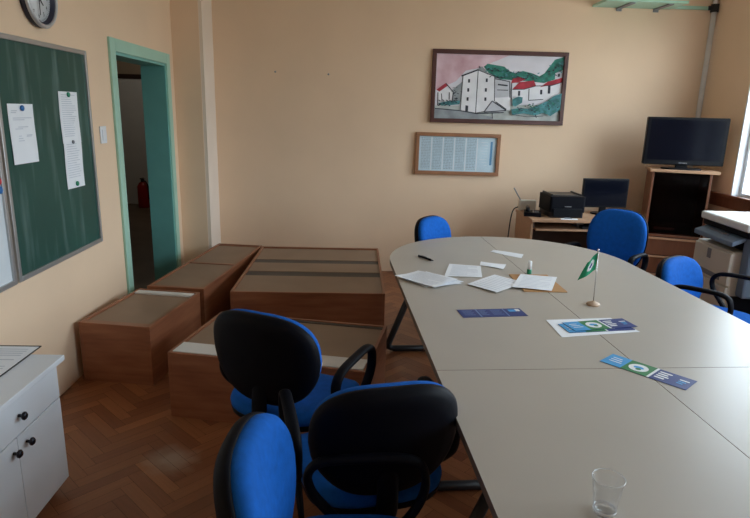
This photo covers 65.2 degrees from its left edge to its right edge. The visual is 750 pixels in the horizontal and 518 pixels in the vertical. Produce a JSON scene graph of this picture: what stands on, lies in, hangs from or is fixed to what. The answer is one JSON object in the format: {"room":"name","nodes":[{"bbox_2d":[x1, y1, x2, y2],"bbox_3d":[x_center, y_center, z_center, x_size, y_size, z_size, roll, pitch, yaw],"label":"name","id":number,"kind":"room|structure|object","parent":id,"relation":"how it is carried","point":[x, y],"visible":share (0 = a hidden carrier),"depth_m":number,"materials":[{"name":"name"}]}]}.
{"room":"meeting room","nodes":[
{"label":"meeting room","id":0,"kind":"room"},
{"bbox_2d":[0,0,183,396],"bbox_3d":[-1.831,-0.482,2.013,0.200,3.100,7.630,1,14,-2],"label":"wall","id":1,"kind":"structure","parent":0,"point":[45,309],"depth_m":3.65,"materials":[{"name":"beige paint"}]},
{"bbox_2d":[0,148,17,292],"bbox_3d":[-1.728,-0.327,2.256,0.025,1.170,0.960,1,14,-2],"label":"whiteboard","id":2,"kind":"object","parent":1,"relation":"attached to","point":[8,274],"visible":1,"depth_m":2.77,"materials":[{"name":"ceramic"}]},
{"bbox_2d":[19,0,57,28],"bbox_3d":[-1.721,-1.347,3.000,0.045,0.316,0.316,1,14,-2],"label":"wall clock","id":3,"kind":"object","parent":1,"relation":"attached to","point":[41,13],"visible":1,"depth_m":3.03,"materials":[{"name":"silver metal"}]},
{"bbox_2d":[0,32,102,282],"bbox_3d":[-1.752,-0.567,3.206,0.025,1.170,0.960,1,14,-2],"label":"chalkboard","id":4,"kind":"object","parent":1,"relation":"attached to","point":[51,223],"visible":0.96,"depth_m":3.12,"materials":[{"name":"metal"}]},
{"bbox_2d":[7,104,38,164],"bbox_3d":[-1.734,-0.618,2.896,0.004,0.287,0.218,1,14,-1],"label":"notice sheet","id":5,"kind":"object","parent":4,"relation":"attached to","point":[21,123],"visible":1,"depth_m":2.89,"materials":[{"name":"white paper"}]},
{"bbox_2d":[58,91,80,143],"bbox_3d":[-1.745,-0.809,3.354,0.004,0.284,0.215,1,14,-1],"label":"notice sheet","id":6,"kind":"object","parent":4,"relation":"attached to","point":[68,106],"visible":1,"depth_m":3.35,"materials":[{"name":"white paper"}]},
{"bbox_2d":[64,140,84,189],"bbox_3d":[-1.751,-0.552,3.421,0.005,0.268,0.208,1,14,-1],"label":"notice sheet","id":7,"kind":"object","parent":4,"relation":"attached to","point":[74,171],"visible":1,"depth_m":3.41,"materials":[{"name":"white paper"}]},
{"bbox_2d":[99,126,106,143],"bbox_3d":[-1.772,-0.811,3.830,0.014,0.110,0.090,1,14,-2],"label":"light switch","id":8,"kind":"object","parent":1,"relation":"attached to","point":[102,129],"visible":1,"depth_m":3.81,"materials":[{"name":"white paint"}]},
{"bbox_2d":[107,36,180,293],"bbox_3d":[-1.901,-0.627,4.724,0.218,2.055,1.260,1,14,-2],"label":"door frame","id":9,"kind":"structure","parent":1,"relation":"in","point":[155,65],"depth_m":5.11,"materials":[{"name":"green paint"}]},
{"bbox_2d":[169,0,208,263],"bbox_3d":[-1.700,-1.365,5.534,0.243,3.100,0.380,1,14,-2],"label":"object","id":10,"kind":"structure","parent":1,"relation":"attached to","point":[184,20],"depth_m":5.37,"materials":[{"name":"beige paint"}]},
{"bbox_2d":[116,60,140,73],"bbox_3d":[-3.240,-2.409,9.729,2.622,3.000,0.200,1,14,-2],"label":"wall","id":11,"kind":"structure","parent":0,"point":[122,67],"depth_m":9.44,"materials":[{"name":"paint"}]},
{"bbox_2d":[118,74,148,203],"bbox_3d":[-3.825,-1.953,9.700,0.870,2.100,0.050,1,14,-2],"label":"door","id":12,"kind":"structure","parent":11,"relation":"in","point":[130,85],"depth_m":9.65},
{"bbox_2d":[36,204,492,517],"bbox_3d":[-0.504,0.578,4.414,7.880,0.060,12.100,1,14,-2],"label":"floor","id":13,"kind":"structure","parent":0,"point":[128,456],"depth_m":2.86,"materials":[{"name":"brown wood"}]},
{"bbox_2d":[0,354,68,517],"bbox_3d":[-1.518,0.772,2.186,0.476,0.600,0.695,1,14,-2],"label":"base cabinet","id":14,"kind":"object","parent":13,"relation":"on","point":[33,457],"visible":0.99,"depth_m":2.25,"materials":[{"name":"white paint"}]},
{"bbox_2d":[0,354,64,412],"bbox_3d":[-1.520,0.492,2.115,0.457,0.023,0.695,1,14,-2],"label":"countertop","id":15,"kind":"structure","parent":14,"relation":"on","point":[18,380],"depth_m":2.26,"materials":[{"name":"white paint"}]},
{"bbox_2d":[0,345,41,376],"bbox_3d":[-1.556,0.417,2.348,0.248,0.005,0.365,1,14,-2],"label":"document folder","id":16,"kind":"object","parent":15,"relation":"on","point":[0,345],"visible":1,"depth_m":2.48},
{"bbox_2d":[0,346,37,374],"bbox_3d":[-1.555,0.415,2.340,0.243,0.001,0.345,1,14,-2],"label":"paper sheet","id":17,"kind":"object","parent":16,"relation":"on","point":[10,356],"visible":1,"depth_m":2.42,"materials":[{"name":"grey paper"}]},
{"bbox_2d":[78,288,200,385],"bbox_3d":[-1.491,0.479,3.818,0.445,0.373,0.700,3,14,7],"label":"base cabinet","id":18,"kind":"object","parent":13,"relation":"on","point":[128,340],"visible":0.9,"depth_m":3.52,"materials":[{"name":"brown wood"}]},
{"bbox_2d":[137,178,149,207],"bbox_3d":[-3.766,-1.079,9.545,0.179,0.485,0.202,-5,16,-24],"label":"fire extinguisher","id":19,"kind":"object","parent":13,"relation":"on","point":[142,188],"visible":0.95,"depth_m":9.49,"materials":[{"name":"red metal"}]},
{"bbox_2d":[147,243,261,325],"bbox_3d":[-1.352,0.210,4.905,0.420,0.370,1.420,3,14,6],"label":"base cabinet","id":20,"kind":"object","parent":13,"relation":"on","point":[213,273],"visible":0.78,"depth_m":4.61,"materials":[{"name":"brown wood"}]},
{"bbox_2d":[167,311,386,422],"bbox_3d":[-0.512,0.623,3.348,1.060,0.373,0.665,4,14,9],"label":"base cabinet","id":21,"kind":"object","parent":13,"relation":"on","point":[198,388],"visible":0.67,"depth_m":3.12,"materials":[{"name":"brown wood"}]},
{"bbox_2d":[213,309,375,517],"bbox_3d":[-0.331,0.578,2.450,0.575,0.906,0.612,7,15,22],"label":"office chair","id":22,"kind":"object","parent":13,"relation":"on","point":[261,354],"visible":0.66,"depth_m":2.15,"materials":[{"name":"black plastic"}]},
{"bbox_2d":[231,309,321,372],"bbox_3d":[-0.411,0.364,2.196,0.446,0.367,0.115,7,15,22],"label":"chair backrest","id":23,"kind":"object","parent":22,"relation":"on","point":[298,350],"depth_m":2.09,"materials":[{"name":"blue fabric"}]},
{"bbox_2d":[230,246,384,325],"bbox_3d":[-0.497,0.242,4.868,1.090,0.370,1.420,1,14,-2],"label":"base cabinet","id":24,"kind":"object","parent":13,"relation":"on","point":[314,283],"visible":0.88,"depth_m":4.34,"materials":[{"name":"brown wood"}]},
{"bbox_2d":[213,412,429,517],"bbox_3d":[-0.066,0.845,1.464,0.612,0.883,0.575,2,14,0],"label":"office chair","id":25,"kind":"object","parent":13,"relation":"on","point":[254,475],"visible":1,"depth_m":1.41,"materials":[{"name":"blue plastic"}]},
{"bbox_2d":[231,413,295,517],"bbox_3d":[-0.272,0.590,1.405,0.115,0.367,0.446,2,14,0],"label":"cushion","id":26,"kind":"object","parent":25,"relation":"on","point":[263,463],"depth_m":1.37,"materials":[{"name":"blue fabric"}]},
{"bbox_2d":[278,376,459,516],"bbox_3d":[-0.026,0.716,2.001,0.575,0.873,0.612,-2,15,-14],"label":"office chair","id":27,"kind":"object","parent":13,"relation":"on","point":[418,418],"visible":0.83,"depth_m":1.69,"materials":[{"name":"black plastic"}]},
{"bbox_2d":[414,215,468,241],"bbox_3d":[0.609,0.120,4.499,0.612,0.841,0.575,12,17,35],"label":"office chair","id":28,"kind":"object","parent":13,"relation":"on","point":[431,226],"visible":0.1,"depth_m":4.50,"materials":[{"name":"blue fabric"}]},
{"bbox_2d":[418,216,450,240],"bbox_3d":[0.446,-0.143,4.566,0.115,0.367,0.446,12,17,35],"label":"cushion","id":29,"kind":"object","parent":28,"relation":"on","point":[429,227],"depth_m":4.51,"materials":[{"name":"blue fabric"}]},
{"bbox_2d":[386,236,626,490],"bbox_3d":[0.489,0.470,3.302,0.749,0.737,2.299,0,14,-5],"label":"conference table","id":30,"kind":"object","parent":13,"relation":"on","point":[450,341],"visible":0.73,"depth_m":2.59,"materials":[{"name":"beige laminate"}]},
{"bbox_2d":[418,255,433,260],"bbox_3d":[0.316,-0.007,3.632,0.012,0.016,0.145,-8,17,-34],"label":"ballpoint pen","id":31,"kind":"object","parent":30,"relation":"on","point":[421,256],"visible":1,"depth_m":3.63,"materials":[{"name":"black plastic"}]},
{"bbox_2d":[400,277,461,286],"bbox_3d":[0.300,0.115,3.170,0.218,0.004,0.259,-8,17,-34],"label":"paper sheet","id":32,"kind":"object","parent":30,"relation":"on","point":[400,277],"visible":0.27,"depth_m":3.12,"materials":[{"name":"grey paper"}]},
{"bbox_2d":[422,271,463,287],"bbox_3d":[0.309,0.112,3.163,0.265,0.004,0.213,15,19,42],"label":"paper sheet","id":33,"kind":"object","parent":32,"relation":"on","point":[453,281],"visible":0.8,"depth_m":3.12,"materials":[{"name":"grey paper"}]},
{"bbox_2d":[395,270,456,286],"bbox_3d":[0.273,0.101,3.176,0.282,0.007,0.209,13,18,39],"label":"paper sheet","id":34,"kind":"object","parent":33,"relation":"on","point":[426,278],"visible":1,"depth_m":3.16,"materials":[{"name":"grey paper"}]},
{"bbox_2d":[445,264,481,276],"bbox_3d":[0.517,0.069,3.376,0.206,0.004,0.294,4,14,12],"label":"paper sheet","id":35,"kind":"object","parent":30,"relation":"on","point":[453,269],"visible":1,"depth_m":3.38,"materials":[{"name":"grey paper"}]},
{"bbox_2d":[468,275,515,291],"bbox_3d":[0.646,0.129,3.134,0.194,0.004,0.286,14,19,42],"label":"paper sheet","id":36,"kind":"object","parent":30,"relation":"on","point":[495,283],"visible":1,"depth_m":3.12,"materials":[{"name":"grey paper"}]},
{"bbox_2d":[457,308,527,317],"bbox_3d":[0.535,0.246,2.681,0.304,0.002,0.104,-1,14,-9],"label":"leaflet","id":37,"kind":"object","parent":30,"relation":"on","point":[468,313],"visible":1,"depth_m":2.68,"materials":[{"name":"blue paper"}]},
{"bbox_2d":[480,261,505,268],"bbox_3d":[0.701,0.037,3.519,0.162,0.005,0.123,7,15,22],"label":"paper sheet","id":38,"kind":"object","parent":30,"relation":"on","point":[501,266],"visible":1,"depth_m":3.52,"materials":[{"name":"grey paper"}]},
{"bbox_2d":[490,250,522,257],"bbox_3d":[0.875,-0.037,3.830,0.240,0.006,0.099,14,19,41],"label":"paper sheet","id":39,"kind":"object","parent":30,"relation":"on","point":[517,255],"visible":1,"depth_m":3.82,"materials":[{"name":"grey paper"}]},
{"bbox_2d":[547,318,639,336],"bbox_3d":[0.923,0.291,2.543,0.368,0.002,0.201,-2,15,-13],"label":"paper sheet","id":40,"kind":"object","parent":30,"relation":"on","point":[562,332],"visible":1,"depth_m":2.49,"materials":[{"name":"grey paper"}]},
{"bbox_2d":[558,324,634,332],"bbox_3d":[0.954,0.292,2.528,0.304,0.002,0.104,-1,14,-10],"label":"leaflet","id":41,"kind":"object","parent":40,"relation":"on","point":[564,326],"visible":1,"depth_m":2.50,"materials":[{"name":"blue paper"}]},
{"bbox_2d":[562,318,637,330],"bbox_3d":[0.976,0.285,2.550,0.304,0.002,0.104,-2,15,-14],"label":"leaflet","id":42,"kind":"object","parent":41,"relation":"on","point":[607,323],"visible":1,"depth_m":2.54,"materials":[{"name":"paper"}]},
{"bbox_2d":[514,209,594,248],"bbox_3d":[1.856,-0.047,5.503,1.000,0.740,0.560,1,14,-2],"label":"computer desk","id":43,"kind":"object","parent":13,"relation":"on","point":[543,228],"visible":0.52,"depth_m":5.43,"materials":[{"name":"brown wood"}]},
{"bbox_2d":[507,188,535,236],"bbox_3d":[1.411,-0.359,5.764,0.225,0.715,0.311,1,14,-2],"label":"router","id":44,"kind":"object","parent":43,"relation":"on","point":[522,203],"visible":0.77,"depth_m":5.57,"materials":[{"name":"grey plastic"}]},
{"bbox_2d":[524,205,540,216],"bbox_3d":[1.433,-0.440,5.332,0.150,0.084,0.193,5,14,13],"label":"desk phone","id":45,"kind":"object","parent":43,"relation":"on","point":[527,212],"visible":1,"depth_m":5.26,"materials":[{"name":"black plastic"}]},
{"bbox_2d":[533,222,589,231],"bbox_3d":[1.840,-0.292,5.359,0.850,0.016,0.360,1,14,-2],"label":"keyboard tray","id":46,"kind":"object","parent":43,"relation":"on","point":[538,226],"depth_m":5.28,"materials":[{"name":"brown wood"}]},
{"bbox_2d":[539,190,585,218],"bbox_3d":[1.705,-0.497,5.334,0.320,0.208,0.360,1,14,-4],"label":"printer","id":47,"kind":"object","parent":43,"relation":"on","point":[567,205],"visible":0.98,"depth_m":5.21,"materials":[{"name":"black plastic"}]},
{"bbox_2d":[543,190,581,195],"bbox_3d":[1.705,-0.598,5.350,0.280,0.020,0.240,1,14,-4],"label":"tray","id":48,"kind":"object","parent":47,"relation":"on","point":[545,193],"depth_m":5.31,"materials":[{"name":"plastic"}]},
{"bbox_2d":[579,224,589,228],"bbox_3d":[2.057,-0.290,5.282,0.440,0.026,0.150,1,14,-2],"label":"keyboard","id":49,"kind":"object","parent":43,"relation":"on","point":[585,226],"visible":0.15,"depth_m":5.22,"materials":[{"name":"black plastic"}]},
{"bbox_2d":[582,178,628,214],"bbox_3d":[2.142,-0.585,5.478,0.430,0.330,0.160,1,14,-4],"label":"monitor","id":50,"kind":"object","parent":43,"relation":"on","point":[602,193],"visible":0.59,"depth_m":5.45,"materials":[{"name":"black plastic"}]},
{"bbox_2d":[436,369,749,517],"bbox_3d":[0.643,0.948,1.417,0.749,0.737,1.599,0,14,-5],"label":"conference table","id":51,"kind":"object","parent":13,"relation":"on","point":[534,440],"visible":0.99,"depth_m":1.61,"materials":[{"name":"beige laminate"}]},
{"bbox_2d":[592,469,624,517],"bbox_3d":[0.528,0.538,1.338,0.074,0.091,0.074,1,14,-2],"label":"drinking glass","id":52,"kind":"object","parent":51,"relation":"on","point":[594,509],"visible":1,"depth_m":1.33,"materials":[{"name":"clear glass"}]},
{"bbox_2d":[564,208,648,270],"bbox_3d":[1.712,0.115,4.432,0.575,0.940,0.612,14,19,41],"label":"office chair","id":53,"kind":"object","parent":13,"relation":"on","point":[622,234],"visible":0.34,"depth_m":4.47,"materials":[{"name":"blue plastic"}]},
{"bbox_2d":[587,209,646,265],"bbox_3d":[1.864,-0.141,4.527,0.446,0.478,0.115,14,19,41],"label":"cushion","id":54,"kind":"object","parent":53,"relation":"on","point":[619,233],"depth_m":4.48,"materials":[{"name":"blue fabric"}]},
{"bbox_2d":[481,236,749,367],"bbox_3d":[1.238,0.474,3.364,0.749,0.737,2.299,0,14,-5],"label":"conference table","id":55,"kind":"object","parent":13,"relation":"on","point":[677,328],"visible":0.56,"depth_m":2.79,"materials":[{"name":"beige laminate"}]},
{"bbox_2d":[527,261,531,273],"bbox_3d":[0.883,0.048,3.351,0.026,0.077,0.026,1,14,-2],"label":"glue stick","id":56,"kind":"object","parent":55,"relation":"on","point":[529,269],"visible":1,"depth_m":3.34,"materials":[{"name":"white plastic"}]},
{"bbox_2d":[509,274,566,292],"bbox_3d":[0.876,0.129,3.177,0.223,0.004,0.328,1,14,-2],"label":"document folder","id":57,"kind":"object","parent":55,"relation":"on","point":[556,288],"visible":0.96,"depth_m":3.06,"materials":[{"name":"beige cardboard"}]},
{"bbox_2d":[512,274,556,290],"bbox_3d":[0.865,0.123,3.166,0.198,0.003,0.310,7,15,21],"label":"paper sheet","id":58,"kind":"object","parent":57,"relation":"on","point":[524,280],"visible":1,"depth_m":3.16,"materials":[{"name":"grey paper"}]},
{"bbox_2d":[578,249,599,306],"bbox_3d":[1.030,0.086,2.798,0.117,0.280,0.064,1,14,-2],"label":"table flag","id":59,"kind":"object","parent":55,"relation":"on","point":[591,265],"visible":1,"depth_m":2.79,"materials":[{"name":"green fabric"}]},
{"bbox_2d":[636,165,720,275],"bbox_3d":[2.869,-0.283,5.667,0.575,1.170,0.460,6,15,18],"label":"tv cabinet","id":60,"kind":"object","parent":13,"relation":"on","point":[674,201],"visible":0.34,"depth_m":5.45,"materials":[{"name":"laminate"}]},
{"bbox_2d":[648,233,699,239],"bbox_3d":[2.853,-0.257,5.684,0.458,0.020,0.425,6,15,18],"label":"shelf","id":61,"kind":"object","parent":60,"relation":"attached to","point":[686,236],"depth_m":5.49,"materials":[{"name":"laminate"}]},
{"bbox_2d":[641,117,730,170],"bbox_3d":[2.844,-1.058,5.387,0.690,0.468,0.160,4,14,11],"label":"television","id":62,"kind":"object","parent":60,"relation":"on","point":[680,142],"visible":1,"depth_m":5.35,"materials":[{"name":"black plastic"}]},
{"bbox_2d":[655,367,749,458],"bbox_3d":[1.392,0.952,1.479,0.749,0.737,1.599,0,14,-5],"label":"conference table","id":63,"kind":"object","parent":13,"relation":"on","point":[720,396],"visible":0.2,"depth_m":1.92,"materials":[{"name":"beige laminate"}]},
{"bbox_2d":[600,354,696,389],"bbox_3d":[0.977,0.401,2.107,0.104,0.002,0.304,-11,19,-41],"label":"leaflet","id":64,"kind":"object","parent":63,"relation":"on","point":[669,378],"visible":1,"depth_m":2.10,"materials":[{"name":"paper"}]},
{"bbox_2d":[655,255,749,323],"bbox_3d":[1.968,0.431,3.475,0.575,0.806,0.612,-8,17,-35],"label":"office chair","id":65,"kind":"object","parent":13,"relation":"on","point":[682,272],"visible":0.3,"depth_m":3.53,"materials":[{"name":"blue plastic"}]},
{"bbox_2d":[661,256,702,297],"bbox_3d":[1.853,0.175,3.591,0.446,0.367,0.115,-8,17,-35],"label":"cushion","id":66,"kind":"object","parent":65,"relation":"on","point":[675,270],"depth_m":3.56,"materials":[{"name":"blue fabric"}]},
{"bbox_2d":[693,211,749,313],"bbox_3d":[2.692,0.187,4.194,0.640,0.968,0.595,2,14,1],"label":"photocopier","id":67,"kind":"object","parent":13,"relation":"on","point":[726,247],"visible":0.62,"depth_m":4.05,"materials":[{"name":"grey plastic"}]},
{"bbox_2d":[211,0,712,270],"bbox_3d":[0.699,-1.391,5.888,5.458,3.100,0.200,1,14,-2],"label":"wall","id":68,"kind":"structure","parent":0,"point":[308,156],"depth_m":5.76,"materials":[{"name":"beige paint"}]},
{"bbox_2d":[198,0,220,248],"bbox_3d":[-1.564,-1.363,5.541,0.032,3.100,0.374,1,14,-2],"label":"trim","id":69,"kind":"structure","parent":68,"relation":"attached to","point":[204,6],"depth_m":5.50,"materials":[{"name":"paint"}]},
{"bbox_2d":[414,132,500,175],"bbox_3d":[0.824,-1.046,5.855,0.845,0.412,0.031,1,13,-2],"label":"framed notice","id":70,"kind":"object","parent":68,"relation":"attached to","point":[437,153],"visible":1,"depth_m":5.86,"materials":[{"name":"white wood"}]},
{"bbox_2d":[430,49,568,125],"bbox_3d":[1.204,-1.666,5.705,1.315,0.685,0.038,1,13,-2],"label":"framed painting","id":71,"kind":"object","parent":68,"relation":"attached to","point":[468,86],"visible":1,"depth_m":5.71,"materials":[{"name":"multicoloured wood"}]},
{"bbox_2d":[593,0,688,12],"bbox_3d":[2.441,-2.340,5.419,0.750,0.052,0.329,1,14,-2],"label":"wall shelf","id":72,"kind":"object","parent":68,"relation":"attached to","point":[656,5],"visible":1,"depth_m":5.37,"materials":[{"name":"green paint"}]},
{"bbox_2d":[673,6,707,9],"bbox_3d":[3.003,-2.388,5.576,0.370,0.030,0.029,1,14,-2],"label":"duct","id":73,"kind":"object","parent":68,"relation":"attached to","point":[679,7],"visible":0.76,"depth_m":5.56,"materials":[{"name":"green paint"}]},
{"bbox_2d":[688,0,719,167],"bbox_3d":[3.182,-1.319,5.830,0.098,3.075,0.072,1,14,-2],"label":"pipe","id":74,"kind":"object","parent":68,"relation":"attached to","point":[714,8],"visible":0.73,"depth_m":5.65,"materials":[{"name":"metal"}]},
{"bbox_2d":[693,0,749,237],"bbox_3d":[3.424,-0.385,2.172,0.200,3.100,7.630,1,14,-2],"label":"wall","id":75,"kind":"structure","parent":0,"point":[728,75],"depth_m":5.38,"materials":[{"name":"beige paint"}]},
{"bbox_2d":[709,191,749,211],"bbox_3d":[3.217,-0.474,5.147,0.034,0.122,1.150,1,14,-2],"label":"trim","id":76,"kind":"structure","parent":75,"relation":"attached to","point":[736,203],"depth_m":5.30,"materials":[{"name":"laminate"}]},
{"bbox_2d":[730,85,749,198],"bbox_3d":[3.329,-1.142,4.228,0.132,1.740,1.930,1,14,-2],"label":"window","id":77,"kind":"structure","parent":75,"relation":"in","point":[741,179],"depth_m":5.22,"materials":[{"name":"white glass"}]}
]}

